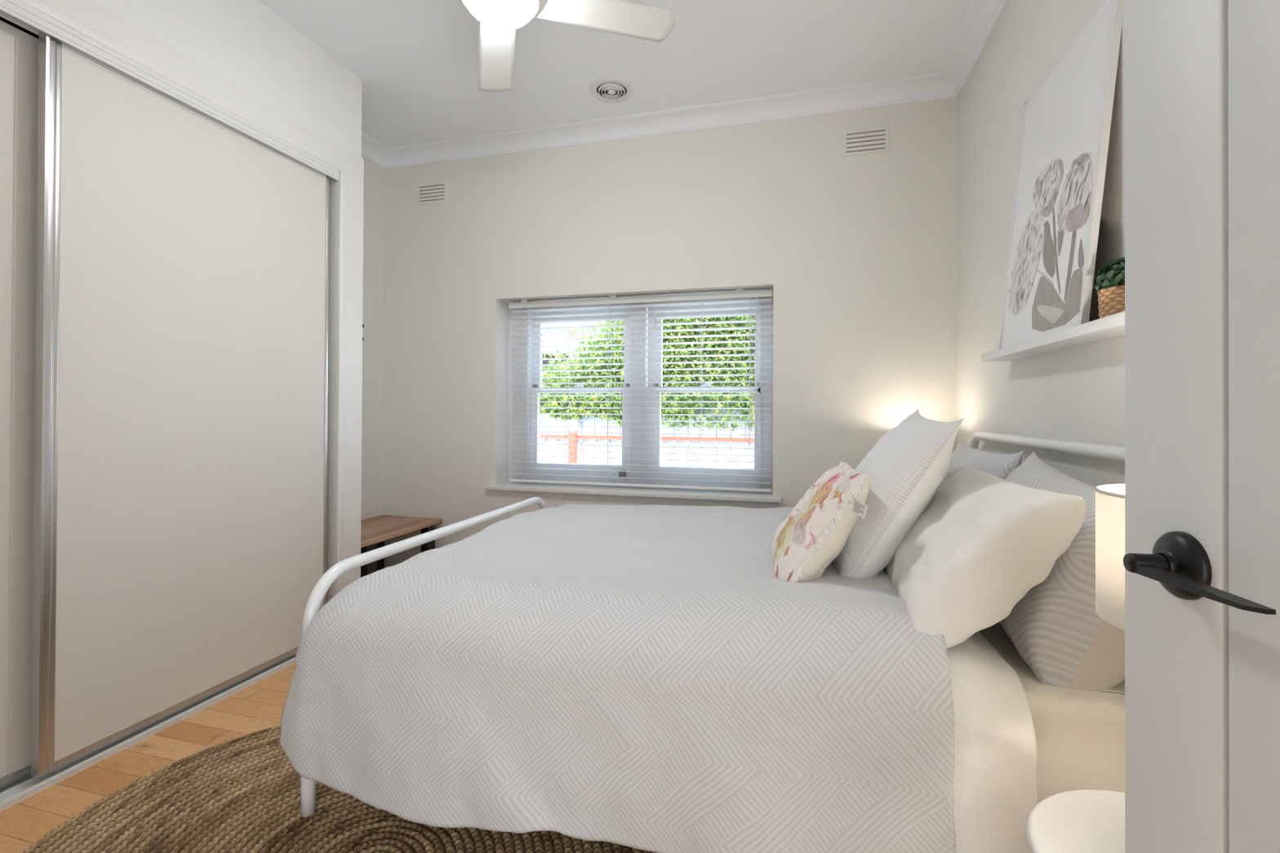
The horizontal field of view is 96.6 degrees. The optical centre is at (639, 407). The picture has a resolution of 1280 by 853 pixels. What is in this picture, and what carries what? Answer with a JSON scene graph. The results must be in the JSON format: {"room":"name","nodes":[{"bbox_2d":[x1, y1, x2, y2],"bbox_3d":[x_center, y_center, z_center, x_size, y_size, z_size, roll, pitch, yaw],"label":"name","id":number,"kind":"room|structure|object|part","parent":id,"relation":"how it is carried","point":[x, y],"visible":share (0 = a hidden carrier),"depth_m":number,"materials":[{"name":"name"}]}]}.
{"room":"bedroom","nodes":[
{"label":"bedroom","id":0,"kind":"room"},
{"bbox_2d":[0,663,296,852],"bbox_3d":[-0.763,1.160,0.639,4.000,0.120,6.050,0,0,15],"label":"floor","id":1,"kind":"structure","parent":0,"point":[259,706],"depth_m":1.80,"materials":[{"name":"brown wood"}]},
{"bbox_2d":[0,0,339,812],"bbox_3d":[-1.790,-0.029,1.695,0.178,2.260,2.236,0,0,15],"label":"wardrobe","id":2,"kind":"object","parent":1,"relation":"on","point":[164,253],"visible":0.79,"depth_m":1.91,"materials":[{"name":"beige wood"}]},
{"bbox_3d":[-1.923,-0.016,1.210,0.012,2.124,1.070,0,0,15],"label":"sliding door","id":3,"kind":"part","parent":2,"relation":"part of","materials":[{"name":"white"}]},
{"bbox_3d":[-1.928,1.060,1.204,0.018,0.029,1.070,0,0,15],"label":"rail","id":4,"kind":"part","parent":2,"relation":"part of","materials":[{"name":"silver metal"}]},
{"bbox_3d":[-1.918,-1.084,1.216,0.020,0.024,1.070,0,0,15],"label":"rail","id":5,"kind":"part","parent":2,"relation":"part of","materials":[{"name":"black metal"}]},
{"bbox_3d":[-1.873,-0.029,1.718,0.005,2.260,2.236,0,0,15],"label":"panel","id":6,"kind":"part","parent":2,"relation":"part of","materials":[{"name":"black"}]},
{"bbox_3d":[-1.614,1.067,2.159,0.018,0.029,1.047,0,0,15],"label":"rail","id":7,"kind":"part","parent":2,"relation":"part of","materials":[{"name":"silver metal"}]},
{"bbox_3d":[-1.608,-0.009,2.164,0.012,2.124,1.047,0,0,15],"label":"sliding door","id":8,"kind":"part","parent":2,"relation":"part of","materials":[{"name":"white"}]},
{"bbox_3d":[-1.603,-1.077,2.171,0.020,0.024,1.047,0,0,15],"label":"rail","id":9,"kind":"part","parent":2,"relation":"part of","materials":[{"name":"silver metal"}]},
{"bbox_2d":[22,725,655,852],"bbox_3d":[-0.635,1.098,1.377,1.799,0.013,1.491,0,0,15],"label":"braided rug","id":10,"kind":"object","parent":1,"relation":"on","point":[242,794],"visible":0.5,"depth_m":1.51,"materials":[{"name":"wicker"}]},
{"bbox_2d":[360,515,442,577],"bbox_3d":[-1.561,0.906,3.315,0.449,0.412,0.725,0,0,15],"label":"bench","id":11,"kind":"object","parent":1,"relation":"on","point":[375,531],"visible":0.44,"depth_m":3.37,"materials":[{"name":"brown wood"}]},
{"bbox_3d":[-1.618,0.916,3.063,0.420,0.388,0.070,0,0,15],"label":"leg frame","id":12,"kind":"part","parent":11,"relation":"part of","materials":[{"name":"black metal"}]},
{"bbox_3d":[-1.484,0.920,3.556,0.420,0.388,0.070,0,0,15],"label":"leg frame","id":13,"kind":"part","parent":11,"relation":"part of","materials":[{"name":"black metal"}]},
{"bbox_2d":[300,431,1124,817],"bbox_3d":[0.276,0.602,2.008,2.047,1.021,1.551,0,0,15],"label":"bed","id":14,"kind":"object","parent":1,"relation":"on","point":[308,787],"visible":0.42,"depth_m":1.69,"materials":[{"name":"white painted metal"},{"name":"cotton fabric"}]},
{"bbox_3d":[-0.696,0.772,2.270,0.036,0.650,1.551,0,0,15],"label":"footboard","id":15,"kind":"part","parent":14,"relation":"part of","materials":[{"name":"white"}]},
{"bbox_3d":[1.246,0.605,1.745,0.036,1.021,1.551,0,0,15],"label":"headboard","id":16,"kind":"part","parent":14,"relation":"part of","materials":[{"name":"white metal"}]},
{"bbox_2d":[978,622,1124,804],"bbox_3d":[0.291,0.708,2.005,1.927,0.281,1.488,0,0,15],"label":"mattress","id":17,"kind":"object","parent":14,"relation":"on","point":[1080,734],"visible":0.02,"depth_m":1.09,"materials":[{"name":"white fabric"}]},
{"bbox_2d":[279,503,955,852],"bbox_3d":[0.060,0.683,2.060,1.594,0.537,1.831,0,0,15],"label":"duvet","id":18,"kind":"object","parent":17,"relation":"on","point":[645,677],"visible":0.85,"depth_m":1.25,"materials":[{"name":"fabric"}]},
{"bbox_2d":[771,461,870,582],"bbox_3d":[0.477,0.314,1.542,0.240,0.308,0.430,0,0,15],"label":"floral cushion","id":19,"kind":"object","parent":18,"relation":"on","point":[817,529],"visible":0.91,"depth_m":1.39,"materials":[{"name":"beige fabric"}]},
{"bbox_2d":[853,501,865,514],"bbox_3d":[0.514,0.234,1.336,0.002,0.027,0.035,0,0,-30],"label":"tag","id":20,"kind":"object","parent":19,"relation":"attached to","point":[859,508],"depth_m":1.34,"materials":[{"name":"beige fabric"}]},
{"bbox_2d":[832,408,964,578],"bbox_3d":[0.722,0.245,1.700,0.308,0.492,0.676,0,0,18],"label":"cushion","id":21,"kind":"object","parent":18,"relation":"on","point":[905,468],"visible":0.68,"depth_m":1.43,"materials":[{"name":"fabric"}]},
{"bbox_2d":[950,440,1022,479],"bbox_3d":[1.197,0.360,2.108,0.239,0.452,0.663,0,0,15],"label":"pillow","id":22,"kind":"object","parent":17,"relation":"on","point":[1000,465],"visible":0.19,"depth_m":1.91,"materials":[{"name":"beige fabric"}]},
{"bbox_2d":[946,631,1036,852],"bbox_3d":[0.782,0.730,1.873,0.336,0.449,1.622,0,0,15],"label":"sheet","id":23,"kind":"object","parent":17,"relation":"on","point":[995,780],"visible":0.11,"depth_m":1.08,"materials":[{"name":"white fabric"}]},
{"bbox_2d":[942,463,964,480],"bbox_3d":[0.999,0.338,2.141,0.266,0.303,0.620,0,0,15],"label":"pillow","id":24,"kind":"object","parent":23,"relation":"on","point":[953,469],"visible":0.05,"depth_m":1.84,"materials":[{"name":"white fabric"}]},
{"bbox_2d":[884,464,1087,648],"bbox_3d":[0.779,0.328,1.429,0.303,0.323,0.690,0,0,15],"label":"pillow","id":25,"kind":"object","parent":23,"relation":"on","point":[983,540],"visible":0.79,"depth_m":1.12,"materials":[{"name":"white fabric"}]},
{"bbox_2d":[998,451,1124,693],"bbox_3d":[1.001,0.367,1.422,0.277,0.480,0.679,0,0,15],"label":"pillow","id":26,"kind":"object","parent":17,"relation":"on","point":[1056,628],"visible":0.5,"depth_m":1.15,"materials":[{"name":"beige fabric"}]},
{"bbox_2d":[1026,789,1124,852],"bbox_3d":[0.740,0.868,0.752,0.380,0.480,0.380,0,0,15],"label":"side table","id":27,"kind":"object","parent":1,"relation":"on","point":[1088,820],"visible":0.61,"depth_m":0.86,"materials":[{"name":"white"}]},
{"bbox_2d":[1094,484,1124,631],"bbox_3d":[0.752,0.372,0.762,0.226,0.511,0.226,0,0,15],"label":"table lamp","id":28,"kind":"object","parent":27,"relation":"on","point":[1109,498],"visible":0.12,"depth_m":0.78,"materials":[{"name":"white fabric"}]},
{"bbox_2d":[93,0,361,157],"bbox_3d":[-1.966,-0.278,1.747,0.503,2.758,2.440,0,0,15],"label":"wall","id":29,"kind":"structure","parent":0,"point":[246,42],"depth_m":2.33,"materials":[{"name":"white paint"}]},
{"bbox_2d":[19,0,364,603],"bbox_3d":[-1.751,-0.077,1.702,0.107,2.358,2.408,0,0,15],"label":"trim","id":30,"kind":"structure","parent":29,"relation":"attached to","point":[89,18],"depth_m":2.71,"materials":[{"name":"white"}]},
{"bbox_2d":[360,155,384,520],"bbox_3d":[-2.220,-0.277,2.156,0.200,2.758,3.337,0,0,15],"label":"wall","id":31,"kind":"structure","parent":0,"point":[374,174],"depth_m":3.65,"materials":[{"name":"white paint"}]},
{"bbox_2d":[542,321,616,376],"bbox_3d":[-2.659,-0.655,11.783,6.100,4.460,3.655,0,0,15],"label":"sky","id":32,"kind":"structure","parent":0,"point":[571,324],"depth_m":9.88,"materials":[{"name":"beige"}]},
{"bbox_3d":[-1.877,-0.697,10.312,1.260,0.595,0.015,0,0,15],"label":"pane","id":33,"kind":"part","parent":32,"relation":"part of","materials":[{"name":"green"}]},
{"bbox_2d":[257,0,968,147],"bbox_3d":[-0.750,-1.758,0.656,4.000,0.200,6.050,0,0,15],"label":"ceiling","id":34,"kind":"structure","parent":0,"point":[415,62],"depth_m":2.65,"materials":[{"name":"white paint"}]},
{"bbox_2d":[460,0,675,92],"bbox_3d":[-0.464,-1.469,1.887,0.916,0.360,0.916,0,0,29],"label":"ceiling fan","id":35,"kind":"object","parent":34,"relation":"hanging from","point":[500,20],"visible":1,"depth_m":2.00,"materials":[{"name":"white plastic"}]},
{"bbox_3d":[-0.560,-1.368,2.225,0.136,0.028,0.515,0,0,-16],"label":"fan blade","id":36,"kind":"part","parent":35,"relation":"part of","materials":[{"name":"white plastic"}]},
{"bbox_3d":[-0.125,-1.367,1.982,0.515,0.028,0.136,0,0,-16],"label":"fan blade","id":37,"kind":"part","parent":35,"relation":"part of","materials":[{"name":"white plastic"}]},
{"bbox_2d":[589,76,633,102],"bbox_3d":[-0.146,-1.632,2.944,0.227,0.019,0.227,0,0,15],"label":"ceiling vent","id":38,"kind":"object","parent":34,"relation":"in","point":[608,89],"visible":1,"depth_m":2.93,"materials":[{"name":"white"}]},
{"bbox_2d":[382,97,957,568],"bbox_3d":[-0.015,-0.260,3.427,3.792,2.758,0.270,0,0,15],"label":"wall","id":39,"kind":"structure","parent":0,"point":[856,255],"depth_m":3.20,"materials":[{"name":"white paint"}]},
{"bbox_2d":[415,180,448,205],"bbox_3d":[-1.331,-1.373,3.648,0.238,0.135,0.008,0,0,15],"label":"air vent","id":40,"kind":"object","parent":39,"relation":"in","point":[433,193],"visible":1,"depth_m":3.64,"materials":[{"name":"white plastic"}]},
{"bbox_2d":[484,297,782,503],"bbox_3d":[-0.057,-0.075,3.416,1.767,1.188,0.309,0,0,15],"label":"window","id":41,"kind":"structure","parent":39,"relation":"in","point":[759,497],"depth_m":3.45,"materials":[{"name":"white"}]},
{"bbox_3d":[-0.383,0.162,3.578,0.680,0.578,0.035,0,0,15],"label":"sash","id":42,"kind":"part","parent":41,"relation":"part of","materials":[{"name":"white"}]},
{"bbox_3d":[-0.371,-0.355,3.617,0.680,0.523,0.036,0,0,15],"label":"sash","id":43,"kind":"part","parent":41,"relation":"part of","materials":[{"name":"white"}]},
{"bbox_3d":[-0.071,0.499,3.369,1.767,0.038,0.218,0,0,15],"label":"sill","id":44,"kind":"part","parent":41,"relation":"part of","materials":[{"name":"white"}]},
{"bbox_2d":[508,288,773,492],"bbox_3d":[-0.041,-0.101,3.385,1.614,1.137,0.066,0,0,15],"label":"blind","id":45,"kind":"object","parent":41,"relation":"attached to","point":[740,294],"visible":1,"depth_m":3.36,"materials":[{"name":"white plastic"}]},
{"bbox_3d":[-0.751,-0.315,3.552,0.028,0.616,0.014,0,0,15],"label":"pull cord","id":46,"kind":"part","parent":45,"relation":"part of","materials":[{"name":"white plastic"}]},
{"bbox_3d":[-0.682,-0.085,3.565,0.011,1.075,0.054,0,0,15],"label":"ladder cord","id":47,"kind":"part","parent":45,"relation":"part of","materials":[{"name":"white fabric"}]},
{"bbox_3d":[-0.441,-0.085,3.500,0.011,1.075,0.054,0,0,15],"label":"ladder cord","id":48,"kind":"part","parent":45,"relation":"part of","materials":[{"name":"white fabric"}]},
{"bbox_3d":[-0.180,-0.084,3.429,0.011,1.075,0.054,0,0,15],"label":"ladder cord","id":49,"kind":"part","parent":45,"relation":"part of","materials":[{"name":"white fabric"}]},
{"bbox_3d":[-0.039,0.459,3.387,1.600,0.016,0.045,0,0,15],"label":"rail","id":50,"kind":"part","parent":45,"relation":"part of","materials":[{"name":"white"}]},
{"bbox_3d":[0.085,-0.083,3.357,0.011,1.075,0.054,0,0,15],"label":"ladder cord","id":51,"kind":"part","parent":45,"relation":"part of","materials":[{"name":"white fabric"}]},
{"bbox_3d":[0.355,-0.082,3.284,0.011,1.075,0.054,0,0,15],"label":"ladder cord","id":52,"kind":"part","parent":45,"relation":"part of","materials":[{"name":"white fabric"}]},
{"bbox_3d":[0.621,-0.081,3.212,0.011,1.075,0.054,0,0,15],"label":"ladder cord","id":53,"kind":"part","parent":45,"relation":"part of","materials":[{"name":"white fabric"}]},
{"bbox_3d":[0.362,0.164,3.376,0.675,0.578,0.035,0,0,15],"label":"sash","id":54,"kind":"part","parent":41,"relation":"part of","materials":[{"name":"white"}]},
{"bbox_3d":[0.375,-0.352,3.415,0.675,0.523,0.036,0,0,15],"label":"sash","id":55,"kind":"part","parent":41,"relation":"part of","materials":[{"name":"white"}]},
{"bbox_2d":[361,0,1007,168],"bbox_3d":[-0.464,-1.613,1.752,3.392,0.075,3.217,0,0,15],"label":"trim","id":56,"kind":"structure","parent":39,"relation":"attached to","point":[979,18],"depth_m":3.10,"materials":[{"name":"white paint"}]},
{"bbox_2d":[842,124,889,155],"bbox_3d":[1.177,-1.392,2.969,0.228,0.137,0.008,0,0,15],"label":"air vent","id":57,"kind":"object","parent":39,"relation":"in","point":[869,140],"visible":1,"depth_m":2.97,"materials":[{"name":"white"}]},
{"bbox_2d":[956,0,1124,487],"bbox_3d":[1.247,-0.266,1.216,0.200,2.758,3.337,0,0,15],"label":"wall","id":58,"kind":"structure","parent":0,"point":[1076,393],"depth_m":2.08,"materials":[{"name":"white paint"}]},
{"bbox_2d":[981,311,1124,361],"bbox_3d":[1.207,-0.190,1.652,0.104,0.026,1.018,0,0,15],"label":"ledge","id":59,"kind":"object","parent":58,"relation":"attached to","point":[1113,326],"visible":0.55,"depth_m":1.54,"materials":[{"name":"white wood"}]},
{"bbox_2d":[997,0,1122,349],"bbox_3d":[1.241,-0.633,1.722,0.101,0.890,0.611,0,0,15],"label":"framed print","id":60,"kind":"object","parent":59,"relation":"on","point":[1066,123],"visible":1,"depth_m":1.64,"materials":[{"name":"white paper"}]},
{"bbox_2d":[1008,151,1093,332],"bbox_3d":[1.224,-0.488,1.720,0.051,0.532,0.540,0,0,15],"label":"artwork","id":61,"kind":"object","parent":60,"relation":"attached to","point":[1054,207],"depth_m":1.68,"materials":[{"name":"grey paper"}]},
{"bbox_2d":[1093,257,1124,318],"bbox_3d":[1.130,-0.271,1.340,0.110,0.163,0.109,0,0,-29],"label":"potted plant","id":62,"kind":"object","parent":59,"relation":"on","point":[1109,286],"visible":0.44,"depth_m":1.32,"materials":[{"name":"green plant"}]},
{"bbox_2d":[1097,284,1124,318],"bbox_3d":[1.132,-0.236,1.337,0.092,0.092,0.092,0,0,15],"label":"woven basket","id":63,"kind":"object","parent":59,"relation":"on","point":[1111,297],"depth_m":1.32,"materials":[{"name":"wicker"}]},
{"bbox_3d":[-0.907,-0.282,0.134,3.392,2.758,0.120,0,0,15],"label":"wall","id":64,"kind":"structure","parent":0,"visible":0},
{"bbox_2d":[1123,0,1279,852],"bbox_3d":[0.490,0.078,0.261,0.085,2.028,0.818,0,0,9],"label":"door","id":65,"kind":"structure","parent":64,"relation":"in","point":[1202,557],"depth_m":0.55,"materials":[{"name":"white paint"}]},
{"bbox_3d":[0.508,0.158,0.515,0.040,0.020,0.149,0,0,9],"label":"handle","id":66,"kind":"part","parent":65,"relation":"part of","materials":[{"name":"black metal"}]},
{"label":"outside","id":67,"kind":"structure","parent":0,"visible":0},
{"bbox_3d":[0.343,1.613,8.931,14.000,0.080,10.560,0,0,15],"label":"ground","id":68,"kind":"structure","parent":67,"visible":0},
{"bbox_2d":[539,320,668,426],"bbox_3d":[-0.659,0.045,6.287,2.034,3.018,1.200,0,0,15],"label":"shrub","id":69,"kind":"object","parent":68,"relation":"on","point":[581,411],"visible":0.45,"depth_m":5.86,"materials":[{"name":"green plant"}]},
{"bbox_2d":[539,402,754,468],"bbox_3d":[-0.209,0.747,5.714,5.812,1.610,0.130,0,0,15],"label":"fence","id":70,"kind":"object","parent":68,"relation":"on","point":[587,429],"visible":0.14,"depth_m":5.63,"materials":[{"name":"grey"}]},
{"bbox_3d":[-0.682,0.895,5.791,0.070,1.310,0.034,0,0,15],"label":"post","id":71,"kind":"part","parent":70,"relation":"part of","materials":[{"name":"orange"}]},
{"bbox_2d":[568,418,578,431],"bbox_3d":[-0.679,0.175,5.795,0.110,0.130,0.110,0,0,15],"label":"garden light","id":72,"kind":"object","parent":70,"relation":"on","point":[571,423],"visible":0.75,"depth_m":5.76,"materials":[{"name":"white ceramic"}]},
{"bbox_3d":[-0.216,0.306,5.708,5.800,0.040,0.040,0,0,15],"label":"rail","id":73,"kind":"part","parent":70,"relation":"part of","materials":[{"name":"orange wood"}]},
{"bbox_2d":[661,315,755,431],"bbox_3d":[0.908,-0.085,5.878,2.315,3.287,1.201,0,0,15],"label":"shrub","id":74,"kind":"object","parent":68,"relation":"on","point":[744,411],"visible":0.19,"depth_m":5.56,"materials":[{"name":"green plant"}]}
]}

